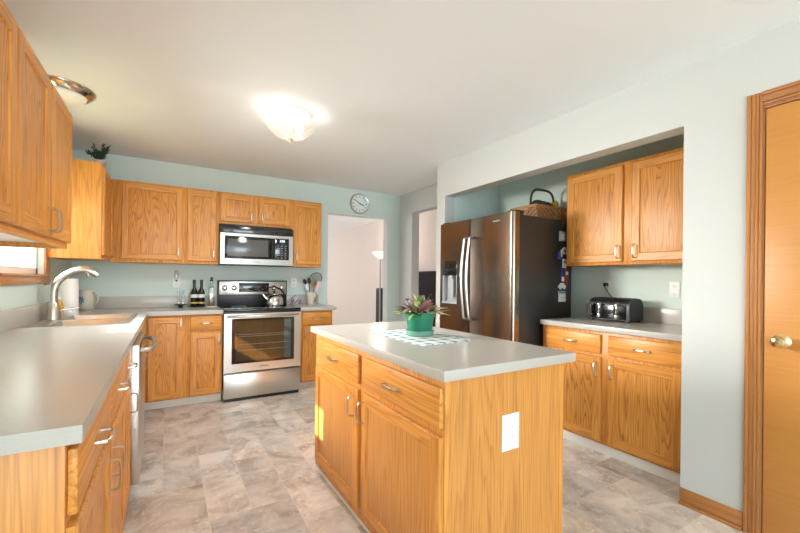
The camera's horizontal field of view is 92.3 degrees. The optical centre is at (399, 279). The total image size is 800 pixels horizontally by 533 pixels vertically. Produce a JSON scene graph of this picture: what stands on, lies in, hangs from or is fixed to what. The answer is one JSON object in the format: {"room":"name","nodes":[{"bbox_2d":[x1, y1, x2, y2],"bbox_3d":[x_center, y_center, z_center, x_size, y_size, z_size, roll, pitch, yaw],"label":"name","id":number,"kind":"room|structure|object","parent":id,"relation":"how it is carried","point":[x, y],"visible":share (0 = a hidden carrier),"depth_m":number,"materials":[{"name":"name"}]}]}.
{"room":"kitchen","nodes":[
{"label":"kitchen","id":0,"kind":"room"},
{"bbox_2d":[0,149,72,310],"bbox_3d":[-0.150,0.002,-1.394,0.130,2.440,11.969,1,0,-31],"label":"wall","id":1,"kind":"structure","parent":0,"point":[11,296],"depth_m":2.75,"materials":[{"name":"green paint"}]},
{"bbox_2d":[0,0,17,232],"bbox_3d":[-1.216,-0.536,0.867,0.372,0.750,0.908,1,0,-31],"label":"upper cabinet","id":2,"kind":"object","parent":1,"relation":"attached to","point":[8,24],"visible":1,"depth_m":1.27,"materials":[{"name":"brown wood"}]},
{"bbox_2d":[0,248,37,273],"bbox_3d":[-2.438,-0.449,2.417,0.040,0.825,0.935,1,0,-31],"label":"window","id":3,"kind":"structure","parent":1,"relation":"in","point":[33,252],"depth_m":2.68,"materials":[{"name":"white plastic"}]},
{"bbox_2d":[0,302,48,332],"bbox_3d":[-2.158,0.229,2.071,0.019,0.116,3.716,1,0,-31],"label":"backsplash","id":4,"kind":"structure","parent":1,"relation":"attached to","point":[10,319],"depth_m":2.35,"materials":[{"name":"grey laminate"}]},
{"bbox_2d":[0,248,50,285],"bbox_3d":[-2.420,-0.449,2.441,0.106,1.005,1.125,1,0,-31],"label":"trim","id":5,"kind":"structure","parent":1,"relation":"attached to","point":[5,278],"depth_m":2.49,"materials":[{"name":"brown wood"}]},
{"bbox_2d":[0,27,72,248],"bbox_3d":[-1.681,-0.541,1.635,0.372,0.750,0.887,1,0,-31],"label":"upper cabinet","id":6,"kind":"object","parent":1,"relation":"attached to","point":[44,121],"visible":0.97,"depth_m":1.61,"materials":[{"name":"brown wood"}]},
{"bbox_2d":[48,159,116,260],"bbox_3d":[-2.627,-0.552,3.214,0.384,0.764,0.555,1,0,-31],"label":"upper cabinet","id":7,"kind":"object","parent":1,"relation":"attached to","point":[92,185],"visible":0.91,"depth_m":3.01,"materials":[{"name":"brown wood"}]},
{"bbox_2d":[85,143,110,166],"bbox_3d":[-2.546,-1.043,3.250,0.184,0.220,0.171,1,0,18],"label":"artificial plant","id":8,"kind":"object","parent":7,"relation":"on","point":[100,155],"visible":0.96,"depth_m":3.23,"materials":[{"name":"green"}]},
{"bbox_2d":[71,149,399,321],"bbox_3d":[-1.554,0.487,4.683,3.765,3.440,0.120,1,0,-31],"label":"wall","id":9,"kind":"structure","parent":0,"point":[114,279],"depth_m":4.39,"materials":[{"name":"green paint"}]},
{"bbox_2d":[110,179,184,263],"bbox_3d":[-2.485,-0.550,3.817,0.595,0.764,0.384,1,0,-31],"label":"upper cabinet","id":10,"kind":"object","parent":9,"relation":"attached to","point":[148,218],"visible":0.98,"depth_m":3.69,"materials":[{"name":"brown wood"}]},
{"bbox_2d":[94,295,216,308],"bbox_3d":[-2.579,0.224,3.978,1.231,0.116,0.019,1,0,-31],"label":"backsplash","id":11,"kind":"structure","parent":9,"relation":"attached to","point":[113,301],"depth_m":3.94,"materials":[{"name":"grey laminate"}]},
{"bbox_2d":[173,277,179,286],"bbox_3d":[-2.386,0.021,4.102,0.070,0.115,0.008,1,0,-31],"label":"wall outlet","id":12,"kind":"object","parent":9,"relation":"attached to","point":[175,284],"visible":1,"depth_m":4.10,"materials":[{"name":"white plastic"}]},
{"bbox_2d":[183,187,218,264],"bbox_3d":[-2.096,-0.546,4.052,0.315,0.764,0.384,1,0,-31],"label":"upper cabinet","id":13,"kind":"object","parent":9,"relation":"attached to","point":[201,235],"visible":0.96,"depth_m":3.92,"materials":[{"name":"brown wood"}]},
{"bbox_2d":[219,192,291,228],"bbox_3d":[-1.635,-0.756,4.329,0.757,0.335,0.384,1,0,-31],"label":"upper cabinet","id":14,"kind":"object","parent":9,"relation":"attached to","point":[234,208],"visible":0.91,"depth_m":4.20,"materials":[{"name":"brown wood"}]},
{"bbox_2d":[218,223,292,266],"bbox_3d":[-1.627,-0.373,4.309,0.749,0.427,0.437,1,0,-31],"label":"microwave","id":15,"kind":"object","parent":14,"relation":"attached to","point":[239,245],"visible":0.99,"depth_m":4.14,"materials":[{"name":"silver metal"}]},
{"bbox_2d":[291,278,296,286],"bbox_3d":[-1.312,0.034,4.752,0.070,0.115,0.008,1,0,-31],"label":"wall outlet","id":16,"kind":"object","parent":9,"relation":"attached to","point":[293,280],"visible":1,"depth_m":4.75,"materials":[{"name":"white plastic"}]},
{"bbox_2d":[287,294,318,303],"bbox_3d":[-1.219,0.238,4.800,0.412,0.115,0.019,1,0,-31],"label":"backsplash","id":17,"kind":"structure","parent":9,"relation":"attached to","point":[302,296],"depth_m":4.79,"materials":[{"name":"grey laminate"}]},
{"bbox_2d":[290,200,321,267],"bbox_3d":[-1.161,-0.537,4.617,0.356,0.764,0.384,1,0,-31],"label":"upper cabinet","id":18,"kind":"object","parent":9,"relation":"attached to","point":[306,216],"visible":0.92,"depth_m":4.49,"materials":[{"name":"brown wood"}]},
{"bbox_2d":[350,193,368,213],"bbox_3d":[-0.544,-1.031,5.194,0.284,0.284,0.034,1,0,-31],"label":"wall clock","id":19,"kind":"object","parent":9,"relation":"attached to","point":[359,203],"visible":1,"depth_m":5.19,"materials":[{"name":"grey plastic"}]},
{"bbox_2d":[327,209,436,324],"bbox_3d":[-0.334,0.000,7.802,0.100,2.440,7.300,1,0,-31],"label":"wall","id":20,"kind":"structure","parent":0,"point":[353,269],"depth_m":8.60,"materials":[{"name":"beige paint"}]},
{"bbox_2d":[4,0,799,233],"bbox_3d":[0.349,-1.263,2.248,4.900,0.100,17.900,1,0,-31],"label":"ceiling","id":21,"kind":"structure","parent":0,"point":[395,92],"depth_m":2.20,"materials":[{"name":"paint"}]},
{"bbox_2d":[47,74,96,105],"bbox_3d":[-2.188,-1.196,2.479,0.364,0.087,0.364,1,0,-31],"label":"ceiling light","id":22,"kind":"object","parent":21,"relation":"attached to","point":[72,93],"visible":0.51,"depth_m":2.44,"materials":[{"name":"white glass"}]},
{"bbox_2d":[55,86,87,105],"bbox_3d":[-2.188,-1.178,2.479,0.268,0.051,0.268,1,0,-31],"label":"diffuser","id":23,"kind":"object","parent":22,"relation":"attached to","point":[70,95],"depth_m":2.45,"materials":[{"name":"white glass"}]},
{"bbox_2d":[269,104,312,141],"bbox_3d":[-0.803,-1.120,2.826,0.410,0.210,0.410,1,0,-31],"label":"ceiling light","id":24,"kind":"object","parent":21,"relation":"attached to","point":[286,113],"visible":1,"depth_m":2.79,"materials":[{"name":"white glass"}]},
{"bbox_2d":[399,183,436,320],"bbox_3d":[0.407,0.508,4.963,0.120,3.440,1.429,1,0,-31],"label":"wall","id":25,"kind":"structure","parent":0,"point":[424,199],"depth_m":5.32,"materials":[{"name":"white paint"}]},
{"bbox_2d":[123,387,745,532],"bbox_3d":[0.322,1.277,2.248,4.900,0.100,17.900,1,0,-31],"label":"floor","id":26,"kind":"structure","parent":0,"point":[242,466],"depth_m":2.30,"materials":[{"name":"tile"}]},
{"bbox_2d":[0,359,130,532],"bbox_3d":[-1.229,0.773,1.143,0.660,0.876,1.120,1,0,-31],"label":"base cabinet","id":27,"kind":"object","parent":26,"relation":"on","point":[80,487],"visible":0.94,"depth_m":0.82,"materials":[{"name":"brown wood"}]},
{"bbox_2d":[0,306,222,455],"bbox_3d":[-1.631,0.311,2.391,1.253,0.038,3.717,1,0,-31],"label":"countertop","id":28,"kind":"structure","parent":27,"relation":"on","point":[55,382],"depth_m":1.21,"materials":[{"name":"grey laminate"}]},
{"bbox_2d":[58,295,63,315],"bbox_3d":[-2.632,0.200,2.968,0.054,0.164,0.053,1,0,-31],"label":"soap bottle","id":29,"kind":"object","parent":28,"relation":"on","point":[59,297],"visible":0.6,"depth_m":2.96,"materials":[{"name":"orange plastic"}]},
{"bbox_2d":[58,278,78,315],"bbox_3d":[-2.687,0.106,3.109,0.144,0.352,0.144,1,0,-31],"label":"paper towel roll","id":30,"kind":"object","parent":28,"relation":"on","point":[68,291],"visible":0.6,"depth_m":3.07,"materials":[{"name":"white paper"}]},
{"bbox_2d":[45,266,99,319],"bbox_3d":[-2.363,0.088,2.779,0.304,0.384,0.092,1,0,-31],"label":"faucet","id":31,"kind":"object","parent":28,"relation":"on","point":[53,311],"visible":0.99,"depth_m":2.73,"materials":[{"name":"silver metal"}]},
{"bbox_2d":[21,313,137,328],"bbox_3d":[-2.221,0.369,2.750,0.520,0.174,0.840,1,0,-31],"label":"sink","id":32,"kind":"object","parent":28,"relation":"in","point":[103,319],"visible":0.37,"depth_m":2.74,"materials":[{"name":"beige metal"}]},
{"bbox_2d":[79,289,98,309],"bbox_3d":[-2.921,0.184,3.573,0.182,0.190,0.156,1,0,36],"label":"jug","id":33,"kind":"object","parent":28,"relation":"on","point":[87,299],"visible":0.81,"depth_m":3.54,"materials":[{"name":"ceramic"}]},
{"bbox_2d":[174,302,186,307],"bbox_3d":[-2.281,0.195,3.998,0.116,0.182,0.116,1,0,-31],"label":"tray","id":34,"kind":"object","parent":28,"relation":"on","point":[178,304],"visible":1,"depth_m":3.98,"materials":[{"name":"black plastic"}]},
{"bbox_2d":[191,280,197,306],"bbox_3d":[-2.184,0.142,4.080,0.069,0.289,0.069,1,0,-31],"label":"bottle","id":35,"kind":"object","parent":28,"relation":"on","point":[194,293],"visible":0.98,"depth_m":4.06,"materials":[{"name":"black glass"}]},
{"bbox_2d":[198,280,204,306],"bbox_3d":[-2.126,0.143,4.114,0.069,0.289,0.069,1,0,-31],"label":"bottle","id":36,"kind":"object","parent":28,"relation":"on","point":[201,293],"visible":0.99,"depth_m":4.09,"materials":[{"name":"black glass"}]},
{"bbox_3d":[-2.045,0.284,4.164,0.110,0.007,0.110,1,0,-31],"label":"coaster","id":37,"kind":"object","parent":28,"relation":"on","visible":0},
{"bbox_2d":[208,277,213,305],"bbox_3d":[-2.043,0.124,4.164,0.062,0.313,0.062,1,0,-31],"label":"oil bottle","id":38,"kind":"object","parent":37,"relation":"on","point":[210,299],"visible":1,"depth_m":4.15,"materials":[{"name":"clear glass"}]},
{"bbox_2d":[123,350,138,520],"bbox_3d":[-1.595,0.769,1.749,0.660,0.876,0.295,1,0,-31],"label":"base cabinet","id":39,"kind":"object","parent":26,"relation":"on","point":[129,367],"visible":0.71,"depth_m":1.93,"materials":[{"name":"brown wood"}]},
{"bbox_2d":[129,332,157,485],"bbox_3d":[-1.788,0.770,2.167,0.706,0.870,0.600,1,0,-31],"label":"dishwasher","id":40,"kind":"object","parent":26,"relation":"on","point":[138,350],"visible":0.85,"depth_m":2.05,"materials":[{"name":"silver metal"}]},
{"bbox_2d":[140,321,147,369],"bbox_3d":[-2.254,0.762,2.840,0.660,0.876,1.015,1,0,-31],"label":"base cabinet","id":41,"kind":"object","parent":26,"relation":"on","point":[143,326],"visible":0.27,"depth_m":2.92,"materials":[{"name":"brown wood"}]},
{"bbox_2d":[145,315,186,410],"bbox_3d":[-2.307,0.762,3.778,0.346,0.876,0.650,1,0,-31],"label":"base cabinet","id":42,"kind":"object","parent":26,"relation":"on","point":[165,373],"visible":0.81,"depth_m":3.55,"materials":[{"name":"brown wood"}]},
{"bbox_2d":[186,314,222,404],"bbox_3d":[-2.027,0.764,3.947,0.308,0.876,0.650,1,0,-31],"label":"base cabinet","id":43,"kind":"object","parent":26,"relation":"on","point":[204,331],"visible":0.91,"depth_m":3.71,"materials":[{"name":"brown wood"}]},
{"bbox_2d":[217,280,300,402],"bbox_3d":[-1.550,0.607,4.201,0.757,1.200,0.706,1,0,-31],"label":"range","id":44,"kind":"object","parent":26,"relation":"on","point":[261,342],"visible":0.83,"depth_m":3.98,"materials":[{"name":"silver metal"}]},
{"bbox_2d":[218,304,300,311],"bbox_3d":[-1.544,0.303,4.197,0.757,0.024,0.599,1,0,-31],"label":"cooktop","id":45,"kind":"object","parent":44,"relation":"in","point":[226,307],"depth_m":4.06,"materials":[{"name":"grey"}]},
{"bbox_2d":[262,286,284,305],"bbox_3d":[-1.440,0.179,4.392,0.209,0.225,0.200,1,0,4],"label":"kettle","id":46,"kind":"object","parent":44,"relation":"on","point":[274,299],"visible":0.98,"depth_m":4.33,"materials":[{"name":"silver metal"}]},
{"bbox_2d":[299,310,331,388],"bbox_3d":[-1.077,0.774,4.521,0.376,0.876,0.650,1,0,-31],"label":"base cabinet","id":47,"kind":"object","parent":26,"relation":"on","point":[307,366],"visible":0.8,"depth_m":4.24,"materials":[{"name":"brown wood"}]},
{"bbox_2d":[287,303,336,310],"bbox_3d":[-1.061,0.318,4.538,0.416,0.038,0.633,1,0,-31],"label":"countertop","id":48,"kind":"structure","parent":47,"relation":"on","point":[304,307],"depth_m":4.33,"materials":[{"name":"grey laminate"}]},
{"bbox_2d":[291,295,300,304],"bbox_3d":[-1.254,0.236,4.638,0.116,0.120,0.116,1,0,-31],"label":"lidded jar","id":49,"kind":"object","parent":48,"relation":"on","point":[295,300],"visible":1,"depth_m":4.60,"materials":[{"name":"grey ceramic"}]},
{"bbox_2d":[305,292,316,303],"bbox_3d":[-1.092,0.224,4.716,0.134,0.148,0.133,1,0,-31],"label":"utensil crock","id":50,"kind":"object","parent":48,"relation":"on","point":[311,297],"visible":0.98,"depth_m":4.67,"materials":[{"name":"beige ceramic"}]},
{"bbox_2d":[310,272,321,287],"bbox_3d":[-1.047,0.095,4.781,0.166,0.380,0.035,1,0,-38],"label":"strainer","id":51,"kind":"object","parent":50,"relation":"in","point":[315,272],"visible":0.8,"depth_m":4.78,"materials":[{"name":"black metal"}]},
{"bbox_2d":[316,281,321,291],"bbox_3d":[-1.022,0.151,4.730,0.109,0.269,0.014,1,0,-21],"label":"spatula","id":52,"kind":"object","parent":50,"relation":"in","point":[318,282],"visible":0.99,"depth_m":4.73,"materials":[{"name":"white plastic"}]},
{"bbox_2d":[372,251,382,321],"bbox_3d":[-0.366,0.356,6.979,0.300,1.727,0.300,1,0,-31],"label":"floor lamp","id":53,"kind":"object","parent":26,"relation":"on","point":[378,254],"visible":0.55,"depth_m":6.97,"materials":[{"name":"white metal"}]},
{"bbox_2d":[376,288,382,322],"bbox_3d":[-0.310,0.688,7.354,0.230,1.065,0.260,1,0,-31],"label":"speaker","id":54,"kind":"object","parent":26,"relation":"on","point":[377,289],"visible":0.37,"depth_m":7.29},
{"bbox_2d":[315,335,563,532],"bbox_3d":[0.059,0.786,2.082,0.712,0.876,1.370,1,0,-31],"label":"kitchen island","id":55,"kind":"object","parent":26,"relation":"on","point":[405,450],"visible":0.9,"depth_m":1.57,"materials":[{"name":"brown wood"}]},
{"bbox_2d":[311,321,574,382],"bbox_3d":[0.090,0.330,2.102,0.722,0.038,1.423,1,0,-31],"label":"island countertop","id":56,"kind":"structure","parent":55,"relation":"on","point":[481,356],"depth_m":1.67,"materials":[{"name":"grey laminate"}]},
{"bbox_2d":[370,329,470,345],"bbox_3d":[0.095,0.309,2.116,0.333,0.003,0.540,1,0,-31],"label":"placemat","id":57,"kind":"object","parent":56,"relation":"on","point":[436,338],"visible":0.8,"depth_m":2.02,"materials":[{"name":"fabric"}]},
{"bbox_2d":[394,293,449,336],"bbox_3d":[0.106,0.189,2.147,0.328,0.236,0.324,1,0,29],"label":"potted plant","id":58,"kind":"object","parent":57,"relation":"on","point":[419,316],"visible":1,"depth_m":2.08,"materials":[{"name":"green plant"}]},
{"bbox_2d":[501,412,518,451],"bbox_3d":[0.435,0.598,1.515,0.094,0.142,0.006,1,0,-31],"label":"outlet plate","id":59,"kind":"object","parent":55,"relation":"attached to","point":[509,420],"depth_m":1.51,"materials":[{"name":"white plastic"}]},
{"bbox_2d":[508,423,513,441],"bbox_3d":[0.437,0.598,1.511,0.034,0.068,0.002,1,0,-31],"label":"socket","id":60,"kind":"object","parent":55,"relation":"attached to","point":[510,425],"depth_m":1.51,"materials":[{"name":"white plastic"}]},
{"bbox_2d":[440,209,570,346],"bbox_3d":[0.936,0.333,3.641,0.826,1.800,0.956,1,0,-31],"label":"refrigerator","id":61,"kind":"object","parent":26,"relation":"on","point":[500,274],"visible":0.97,"depth_m":3.28,"materials":[{"name":"grey metal"}]},
{"bbox_2d":[510,188,566,220],"bbox_3d":[1.336,-0.692,3.602,0.532,0.326,0.302,1,0,-31],"label":"wicker basket","id":62,"kind":"object","parent":61,"relation":"on","point":[562,216],"visible":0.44,"depth_m":3.47,"materials":[{"name":"brown wicker"}]},
{"bbox_2d":[528,200,554,217],"bbox_3d":[1.318,-0.642,3.591,0.295,0.205,0.162,1,0,-31],"label":"folded cloth","id":63,"kind":"object","parent":62,"relation":"in","point":[534,201],"visible":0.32,"depth_m":3.52,"materials":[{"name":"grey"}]},
{"bbox_2d":[551,200,558,218],"bbox_3d":[1.478,-0.648,3.661,0.068,0.225,0.072,1,0,-4],"label":"flowers","id":64,"kind":"object","parent":62,"relation":"in","point":[555,201],"visible":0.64,"depth_m":3.64,"materials":[{"name":"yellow plant"}]},
{"bbox_2d":[557,250,562,258],"bbox_3d":[1.405,-0.221,3.354,0.076,0.083,0.022,1,0,-31],"label":"magnet","id":65,"kind":"object","parent":61,"relation":"attached to","point":[560,253],"visible":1,"depth_m":3.34,"materials":[{"name":"blue plastic"}]},
{"bbox_2d":[558,291,565,301],"bbox_3d":[1.424,0.145,3.376,0.095,0.092,0.008,1,0,-31],"label":"magnet","id":66,"kind":"object","parent":61,"relation":"attached to","point":[561,294],"visible":1,"depth_m":3.37,"materials":[{"name":"white"}]},
{"bbox_2d":[558,283,565,288],"bbox_3d":[1.425,0.054,3.376,0.104,0.056,0.009,1,0,-31],"label":"magnet","id":67,"kind":"object","parent":61,"relation":"attached to","point":[561,285],"visible":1,"depth_m":3.37,"materials":[{"name":"white plastic"}]},
{"bbox_2d":[559,231,565,240],"bbox_3d":[1.426,-0.384,3.374,0.085,0.085,0.008,1,0,-31],"label":"magnet","id":68,"kind":"object","parent":61,"relation":"attached to","point":[562,235],"visible":1,"depth_m":3.37,"materials":[{"name":"grey plastic"}]},
{"bbox_2d":[561,268,563,281],"bbox_3d":[1.431,-0.044,3.379,0.042,0.130,0.008,1,0,-31],"label":"magnet","id":69,"kind":"object","parent":61,"relation":"attached to","point":[562,269],"visible":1,"depth_m":3.38,"materials":[{"name":"blue plastic"}]},
{"bbox_2d":[562,259,565,267],"bbox_3d":[1.452,-0.146,3.391,0.050,0.080,0.008,1,0,-31],"label":"magnet","id":70,"kind":"object","parent":61,"relation":"attached to","point":[563,260],"visible":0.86,"depth_m":3.38,"materials":[{"name":"white plastic"}]},
{"bbox_2d":[562,247,566,254],"bbox_3d":[1.451,-0.256,3.389,0.068,0.067,0.010,1,0,-31],"label":"magnet","id":71,"kind":"object","parent":61,"relation":"attached to","point":[564,250],"visible":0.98,"depth_m":3.38,"materials":[{"name":"white"}]},
{"bbox_2d":[565,269,567,283],"bbox_3d":[1.478,-0.029,3.408,0.042,0.135,0.008,1,0,-31],"label":"magnet","id":72,"kind":"object","parent":61,"relation":"attached to","point":[566,270],"visible":1,"depth_m":3.40,"materials":[{"name":"red plastic"}]},
{"bbox_2d":[543,324,681,484],"bbox_3d":[1.683,0.803,2.848,0.644,0.876,1.080,1,0,-31],"label":"base cabinet","id":73,"kind":"object","parent":26,"relation":"on","point":[622,392],"visible":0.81,"depth_m":2.59,"materials":[{"name":"brown wood"}]},
{"bbox_2d":[540,316,681,341],"bbox_3d":[1.694,0.346,2.849,0.633,0.038,1.075,1,0,-31],"label":"countertop","id":74,"kind":"structure","parent":73,"relation":"on","point":[673,332],"depth_m":2.74,"materials":[{"name":"grey laminate"}]},
{"bbox_2d":[589,297,642,322],"bbox_3d":[1.713,0.234,3.067,0.221,0.187,0.323,1,0,-31],"label":"toaster","id":75,"kind":"object","parent":74,"relation":"on","point":[628,310],"visible":0.99,"depth_m":2.97,"materials":[{"name":"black metal"}]},
{"bbox_3d":[0.407,1.048,6.066,0.390,0.360,1.150,1,0,-31],"label":"media console","id":76,"kind":"object","parent":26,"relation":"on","visible":0},
{"bbox_2d":[418,271,435,326],"bbox_3d":[0.517,0.363,6.107,0.170,1.012,0.915,1,0,-31],"label":"television","id":77,"kind":"object","parent":76,"relation":"on","point":[427,279],"visible":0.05,"depth_m":6.19,"materials":[{"name":"black"}]},
{"bbox_2d":[454,185,499,221],"bbox_3d":[0.812,0.012,4.289,0.662,2.440,0.140,1,0,-31],"label":"wall","id":78,"kind":"structure","parent":0,"point":[485,202],"depth_m":4.23,"materials":[{"name":"green paint"}]},
{"bbox_2d":[500,134,683,316],"bbox_3d":[1.735,0.021,3.514,0.115,2.440,2.420,1,0,-31],"label":"wall","id":79,"kind":"structure","parent":0,"point":[650,284],"depth_m":3.35,"materials":[{"name":"green paint"}]},
{"bbox_2d":[603,281,610,293],"bbox_3d":[1.785,0.064,3.311,0.008,0.115,0.070,1,0,-31],"label":"wall outlet","id":80,"kind":"object","parent":79,"relation":"attached to","point":[608,287],"visible":0.76,"depth_m":3.31,"materials":[{"name":"white plastic"}]},
{"bbox_2d":[603,283,611,296],"bbox_3d":[1.773,0.175,3.233,0.055,0.302,0.170,1,0,-13],"label":"power cord","id":81,"kind":"object","parent":79,"relation":"attached to","point":[604,284],"visible":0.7,"depth_m":3.28,"materials":[{"name":"black plastic"}]},
{"bbox_2d":[566,147,683,266],"bbox_3d":[1.822,-0.504,2.921,0.354,0.776,1.076,1,0,-31],"label":"upper cabinet","id":82,"kind":"object","parent":79,"relation":"attached to","point":[628,213],"visible":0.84,"depth_m":2.87,"materials":[{"name":"brown wood"}]},
{"bbox_2d":[586,303,681,324],"bbox_3d":[1.958,0.272,3.007,0.019,0.116,1.071,1,0,-31],"label":"backsplash","id":83,"kind":"structure","parent":79,"relation":"attached to","point":[650,314],"depth_m":2.93,"materials":[{"name":"grey laminate"}]},
{"bbox_2d":[669,282,679,297],"bbox_3d":[2.051,0.073,2.870,0.008,0.115,0.070,1,0,-31],"label":"wall outlet","id":84,"kind":"object","parent":79,"relation":"attached to","point":[674,287],"visible":1,"depth_m":2.87,"materials":[{"name":"white plastic"}]},
{"bbox_2d":[436,18,799,511],"bbox_3d":[3.129,0.536,-0.314,0.125,3.440,10.420,1,0,-31],"label":"wall","id":85,"kind":"structure","parent":0,"point":[704,100],"depth_m":2.06,"materials":[{"name":"white paint"}]},
{"bbox_2d":[678,487,742,530],"bbox_3d":[1.623,1.196,2.019,0.028,0.088,0.275,1,0,-31],"label":"baseboard","id":86,"kind":"structure","parent":85,"relation":"attached to","point":[727,515],"depth_m":2.01,"materials":[{"name":"brown wood"}]},
{"bbox_2d":[743,93,762,532],"bbox_3d":[1.945,0.169,1.514,0.018,2.149,0.908,1,0,-31],"label":"trim","id":87,"kind":"structure","parent":85,"relation":"attached to","point":[754,156],"depth_m":1.88,"materials":[{"name":"brown wood"}]},
{"bbox_2d":[759,95,799,532],"bbox_3d":[2.003,0.202,1.555,0.125,2.085,0.787,1,0,-31],"label":"trim","id":88,"kind":"structure","parent":85,"relation":"attached to","point":[795,98],"depth_m":1.86,"materials":[{"name":"brown wood"}]},
{"bbox_2d":[762,100,799,532],"bbox_3d":[1.935,0.205,1.520,0.105,2.054,0.764,1,0,-31],"label":"door","id":89,"kind":"structure","parent":85,"relation":"in","point":[781,335],"depth_m":1.80,"materials":[{"name":"brown wood"}]},
{"bbox_2d":[762,80,799,104],"bbox_3d":[1.953,-0.873,1.518,0.018,0.064,0.787,1,0,-31],"label":"trim","id":90,"kind":"structure","parent":85,"relation":"attached to","point":[792,89],"depth_m":1.79,"materials":[{"name":"brown wood"}]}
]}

